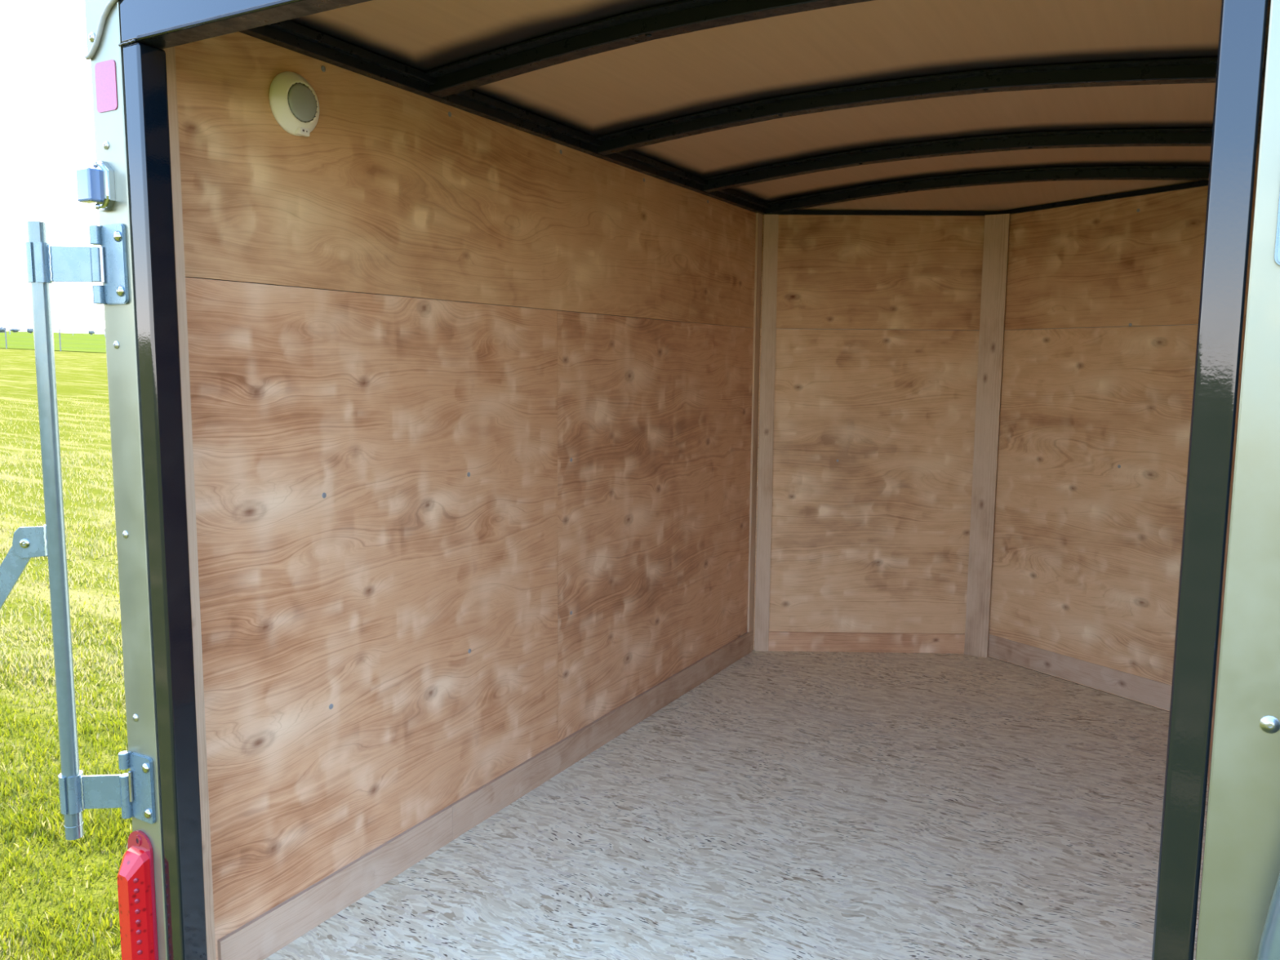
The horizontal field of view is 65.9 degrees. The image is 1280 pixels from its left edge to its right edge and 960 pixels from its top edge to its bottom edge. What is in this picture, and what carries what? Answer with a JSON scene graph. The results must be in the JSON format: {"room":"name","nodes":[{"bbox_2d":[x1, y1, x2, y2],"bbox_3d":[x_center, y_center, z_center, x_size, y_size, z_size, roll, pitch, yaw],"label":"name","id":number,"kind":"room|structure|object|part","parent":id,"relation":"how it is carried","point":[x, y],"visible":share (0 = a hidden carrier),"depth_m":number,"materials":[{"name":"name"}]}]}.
{"room":"cargo space","nodes":[
{"label":"cargo space","id":0,"kind":"room"},
{"bbox_2d":[174,31,755,959],"bbox_3d":[-0.186,-0.040,2.821,0.014,1.748,2.636,4,8,29],"label":"wall","id":1,"kind":"structure","parent":0,"point":[441,542],"depth_m":2.26,"materials":[{"name":"brown wood"}]},
{"bbox_2d":[75,160,115,211],"bbox_3d":[-0.857,-0.464,1.553,0.050,0.076,0.033,4,8,29],"label":"hinge","id":2,"kind":"object","parent":1,"relation":"attached to","point":[96,184],"visible":1,"depth_m":1.55,"materials":[{"name":"silver metal"}]},
{"bbox_2d":[84,0,117,60],"bbox_3d":[-0.808,-0.754,1.508,0.138,0.197,0.008,4,8,29],"label":"cap","id":3,"kind":"object","parent":1,"relation":"attached to","point":[96,11],"visible":1,"depth_m":1.53,"materials":[{"name":"metal"}]},
{"bbox_2d":[94,59,117,112],"bbox_3d":[-0.833,-0.614,1.540,0.051,0.075,0.001,4,8,29],"label":"reflector","id":4,"kind":"object","parent":1,"relation":"attached to","point":[104,71],"visible":1,"depth_m":1.54,"materials":[{"name":"pink plastic"}]},
{"bbox_2d":[88,223,128,304],"bbox_3d":[-0.845,-0.343,1.568,0.073,0.125,0.018,4,8,29],"label":"bracket","id":5,"kind":"object","parent":1,"relation":"attached to","point":[113,251],"visible":1,"depth_m":1.57,"materials":[{"name":"metal"}]},
{"bbox_2d":[0,220,132,839],"bbox_3d":[-1.055,0.101,1.613,0.383,1.026,0.036,0,7,-8],"label":"bar","id":6,"kind":"object","parent":5,"relation":"attached to","point":[46,264],"visible":1,"depth_m":1.62,"materials":[{"name":"metal"}]},
{"bbox_3d":[-1.121,0.280,1.636,0.255,0.390,0.004,0,7,-5],"label":"link arm","id":7,"kind":"part","parent":6,"relation":"part of","materials":[{"name":"metal"}]},
{"bbox_3d":[-0.835,-0.343,1.570,0.056,0.125,0.005,4,8,29],"label":"mounting plate","id":8,"kind":"part","parent":5,"relation":"part of","materials":[{"name":"metal"}]},
{"bbox_2d":[90,0,168,959],"bbox_3d":[-0.812,0.151,1.681,0.078,1.845,0.120,4,8,29],"label":"door frame","id":9,"kind":"structure","parent":1,"relation":"attached to","point":[110,131],"depth_m":1.61,"materials":[{"name":"metal"}]},
{"bbox_2d":[118,751,155,824],"bbox_3d":[-0.852,0.521,1.670,0.073,0.117,0.018,4,8,29],"label":"bracket","id":10,"kind":"object","parent":1,"relation":"attached to","point":[140,775],"visible":1,"depth_m":1.67,"materials":[{"name":"metal"}]},
{"bbox_3d":[-0.842,0.521,1.671,0.056,0.117,0.005,4,8,29],"label":"mounting plate","id":11,"kind":"part","parent":10,"relation":"part of","materials":[{"name":"metal"}]},
{"bbox_2d":[116,830,158,959],"bbox_3d":[-0.866,0.808,1.699,0.063,0.415,0.036,4,8,29],"label":"tail lamp","id":12,"kind":"object","parent":1,"relation":"attached to","point":[135,875],"visible":1,"depth_m":1.68,"materials":[{"name":"red plastic"}]},
{"bbox_2d":[162,46,216,959],"bbox_3d":[-0.807,0.086,1.712,0.004,1.747,0.082,4,8,29],"label":"trim","id":13,"kind":"structure","parent":1,"relation":"attached to","point":[170,52],"depth_m":1.73,"materials":[{"name":"brown wood"}]},
{"bbox_2d":[269,71,319,137],"bbox_3d":[-0.645,-0.712,1.867,0.032,0.115,0.115,4,8,29],"label":"dome lamp","id":14,"kind":"object","parent":1,"relation":"attached to","point":[294,103],"visible":1,"depth_m":1.85,"materials":[{"name":"white plastic"}]},
{"bbox_2d":[217,630,752,959],"bbox_3d":[-0.165,0.781,2.948,0.009,0.088,2.536,4,8,29],"label":"baseboard","id":15,"kind":"structure","parent":1,"relation":"attached to","point":[261,937],"depth_m":2.40,"materials":[{"name":"brown wood"}]},
{"bbox_2d":[118,0,1268,959],"bbox_3d":[-0.133,0.151,1.258,1.512,1.974,0.053,4,8,29],"label":"door frame","id":16,"kind":"structure","parent":1,"relation":"in","point":[148,27],"depth_m":1.36,"materials":[{"name":"black paint"}]},
{"bbox_3d":[-0.773,0.158,1.624,0.042,1.665,0.049,4,8,29],"label":"jamb post","id":17,"kind":"part","parent":16,"relation":"part of","materials":[{"name":"metal"}]},
{"bbox_3d":[0.505,0.252,0.910,0.034,1.665,0.049,4,8,29],"label":"jamb post","id":18,"kind":"part","parent":16,"relation":"part of","materials":[{"name":"metal"}]},
{"bbox_2d":[746,213,762,645],"bbox_3d":[0.456,-0.165,3.934,0.008,1.748,0.046,4,8,29],"label":"trim","id":19,"kind":"structure","parent":1,"relation":"attached to","point":[758,216],"depth_m":3.92,"materials":[{"name":"brown wood"}]},
{"bbox_2d":[263,649,1208,959],"bbox_3d":[0.616,0.871,2.693,1.628,0.018,3.124,4,8,29],"label":"floor","id":20,"kind":"structure","parent":0,"point":[786,805],"depth_m":2.44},
{"bbox_2d":[239,0,1271,215],"bbox_3d":[0.633,-0.921,2.488,1.652,0.092,3.136,4,8,29],"label":"ceiling","id":21,"kind":"structure","parent":0,"point":[659,80],"depth_m":2.28,"materials":[{"name":"brown wood"}]},
{"bbox_2d":[425,0,874,97],"bbox_3d":[0.231,-0.838,1.779,1.582,0.081,0.075,4,8,29],"label":"bow","id":22,"kind":"object","parent":21,"relation":"attached to","point":[685,16],"visible":0.97,"depth_m":1.93,"materials":[{"name":"black paint"}]},
{"bbox_2d":[595,57,1263,155],"bbox_3d":[0.571,-0.905,2.378,1.582,0.081,0.075,4,8,29],"label":"bow","id":23,"kind":"object","parent":21,"relation":"attached to","point":[1193,70],"visible":0.95,"depth_m":2.31,"materials":[{"name":"black paint"}]},
{"bbox_2d":[702,128,1212,192],"bbox_3d":[0.906,-0.972,2.969,1.582,0.081,0.075,4,8,29],"label":"bow","id":24,"kind":"object","parent":21,"relation":"attached to","point":[1188,136],"visible":0.94,"depth_m":2.92,"materials":[{"name":"black paint"}]},
{"bbox_2d":[765,165,1209,213],"bbox_3d":[1.180,-1.027,3.453,1.582,0.081,0.075,4,8,29],"label":"bow","id":25,"kind":"object","parent":21,"relation":"attached to","point":[1102,172],"visible":0.93,"depth_m":3.41,"materials":[{"name":"black paint"}]},
{"bbox_2d":[752,214,985,649],"bbox_3d":[0.928,-0.164,3.956,0.924,1.748,0.014,1,7,1],"label":"wall","id":26,"kind":"structure","parent":0,"point":[873,437],"depth_m":3.94,"materials":[{"name":"brown wood"}]},
{"bbox_2d":[754,214,778,651],"bbox_3d":[0.505,-0.167,3.954,0.056,1.748,0.010,1,7,1],"label":"trim","id":27,"kind":"structure","parent":26,"relation":"attached to","point":[769,271],"depth_m":3.94,"materials":[{"name":"brown wood"}]},
{"bbox_2d":[768,631,964,653],"bbox_3d":[0.929,0.665,4.044,0.817,0.080,0.008,1,7,1],"label":"baseboard","id":28,"kind":"structure","parent":26,"relation":"attached to","point":[778,641],"depth_m":4.04,"materials":[{"name":"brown wood"}]},
{"bbox_2d":[760,324,1197,330],"bbox_3d":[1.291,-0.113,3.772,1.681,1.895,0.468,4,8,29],"label":"seam","id":29,"kind":"structure","parent":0,"point":[1189,324],"depth_m":3.85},
{"bbox_2d":[987,186,1208,711],"bbox_3d":[1.641,-0.112,3.557,0.014,1.748,0.924,-4,8,-32],"label":"wall","id":30,"kind":"structure","parent":0,"point":[1095,424],"depth_m":3.54,"materials":[{"name":"brown wood"}]},
{"bbox_2d":[964,213,1010,657],"bbox_3d":[1.372,-0.155,3.911,0.090,1.748,0.018,4,8,29],"label":"trim","id":31,"kind":"structure","parent":30,"relation":"attached to","point":[997,227],"depth_m":3.90,"materials":[{"name":"brown wood"}]},
{"bbox_2d":[987,634,1171,711],"bbox_3d":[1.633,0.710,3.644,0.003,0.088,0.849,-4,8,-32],"label":"baseboard","id":32,"kind":"structure","parent":30,"relation":"attached to","point":[1135,687],"depth_m":3.64,"materials":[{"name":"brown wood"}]},
{"bbox_2d":[1208,141,1259,791],"bbox_3d":[1.242,0.065,2.023,0.012,1.748,2.636,4,8,29],"label":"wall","id":33,"kind":"structure","parent":0,"point":[1257,151],"depth_m":2.69,"materials":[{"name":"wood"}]},
{"bbox_2d":[1195,0,1279,959],"bbox_3d":[0.573,0.253,0.907,0.086,1.845,0.120,4,8,29],"label":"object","id":34,"kind":"structure","parent":33,"relation":"attached to","point":[1241,866],"depth_m":0.85,"materials":[{"name":"metal"}]},
{"bbox_2d":[1257,872,1279,959],"bbox_3d":[0.561,0.434,0.839,0.069,0.521,0.048,1,7,7],"label":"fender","id":35,"kind":"object","parent":33,"relation":"attached to","point":[1269,944],"visible":1,"depth_m":0.83,"materials":[{"name":"metal"}]},
{"bbox_2d":[1274,193,1279,265],"bbox_3d":[0.554,-0.234,0.787,0.073,0.123,0.018,4,8,29],"label":"bracket","id":36,"kind":"object","parent":33,"relation":"attached to","point":[1277,255],"visible":1,"depth_m":0.81,"materials":[{"name":"metal"}]},
{"label":"outside","id":37,"kind":"structure","parent":0,"visible":0},
{"bbox_2d":[0,347,132,959],"bbox_3d":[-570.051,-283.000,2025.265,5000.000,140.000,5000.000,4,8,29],"label":"ground","id":38,"kind":"structure","parent":37,"point":[80,376],"depth_m":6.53,"materials":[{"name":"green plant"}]},
{"bbox_2d":[0,326,4,332],"bbox_3d":[-484.945,-113.904,749.843,6.335,5.487,6.440,4,8,29],"label":"tree","id":39,"kind":"object","parent":38,"relation":"on","point":[2,328],"visible":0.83,"depth_m":748.54,"materials":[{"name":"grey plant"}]},
{"bbox_2d":[9,328,20,333],"bbox_3d":[-477.552,-113.924,754.618,7.814,4.249,8.065,4,8,29],"label":"tree","id":40,"kind":"object","parent":38,"relation":"on","point":[14,330],"visible":0.94,"depth_m":752.57,"materials":[{"name":"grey plant"}]},
{"bbox_2d":[26,328,33,333],"bbox_3d":[-442.918,-108.175,717.905,5.352,4.525,5.472,4,8,29],"label":"tree","id":41,"kind":"object","parent":38,"relation":"on","point":[30,331],"visible":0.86,"depth_m":716.09,"materials":[{"name":"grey plant"}]},
{"bbox_2d":[0,330,106,352],"bbox_3d":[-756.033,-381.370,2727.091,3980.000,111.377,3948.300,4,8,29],"label":"crop field","id":42,"kind":"structure","parent":38,"relation":"on","point":[20,339],"depth_m":171.63,"materials":[{"name":"green plant"}]},
{"bbox_2d":[2,327,105,351],"bbox_3d":[-55.376,-12.879,90.692,59.140,3.634,0.094,4,8,29],"label":"wire fence","id":43,"kind":"object","parent":38,"relation":"on","point":[60,338],"visible":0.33,"depth_m":89.01,"materials":[{"name":"grey metal"}]},
{"bbox_3d":[-59.815,-13.339,93.166,0.140,2.100,0.080,4,8,29],"label":"post","id":44,"kind":"part","parent":43,"relation":"part of","materials":[{"name":"grey metal"}]},
{"bbox_3d":[-52.238,-12.556,88.957,0.140,2.100,0.080,4,8,29],"label":"post","id":45,"kind":"part","parent":43,"relation":"part of","materials":[{"name":"grey wood"}]},
{"bbox_2d":[88,330,94,335],"bbox_3d":[-385.501,-103.076,693.734,3.729,4.151,3.991,4,8,29],"label":"tree","id":46,"kind":"object","parent":38,"relation":"on","point":[91,332],"visible":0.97,"depth_m":692.71,"materials":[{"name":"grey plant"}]}
]}

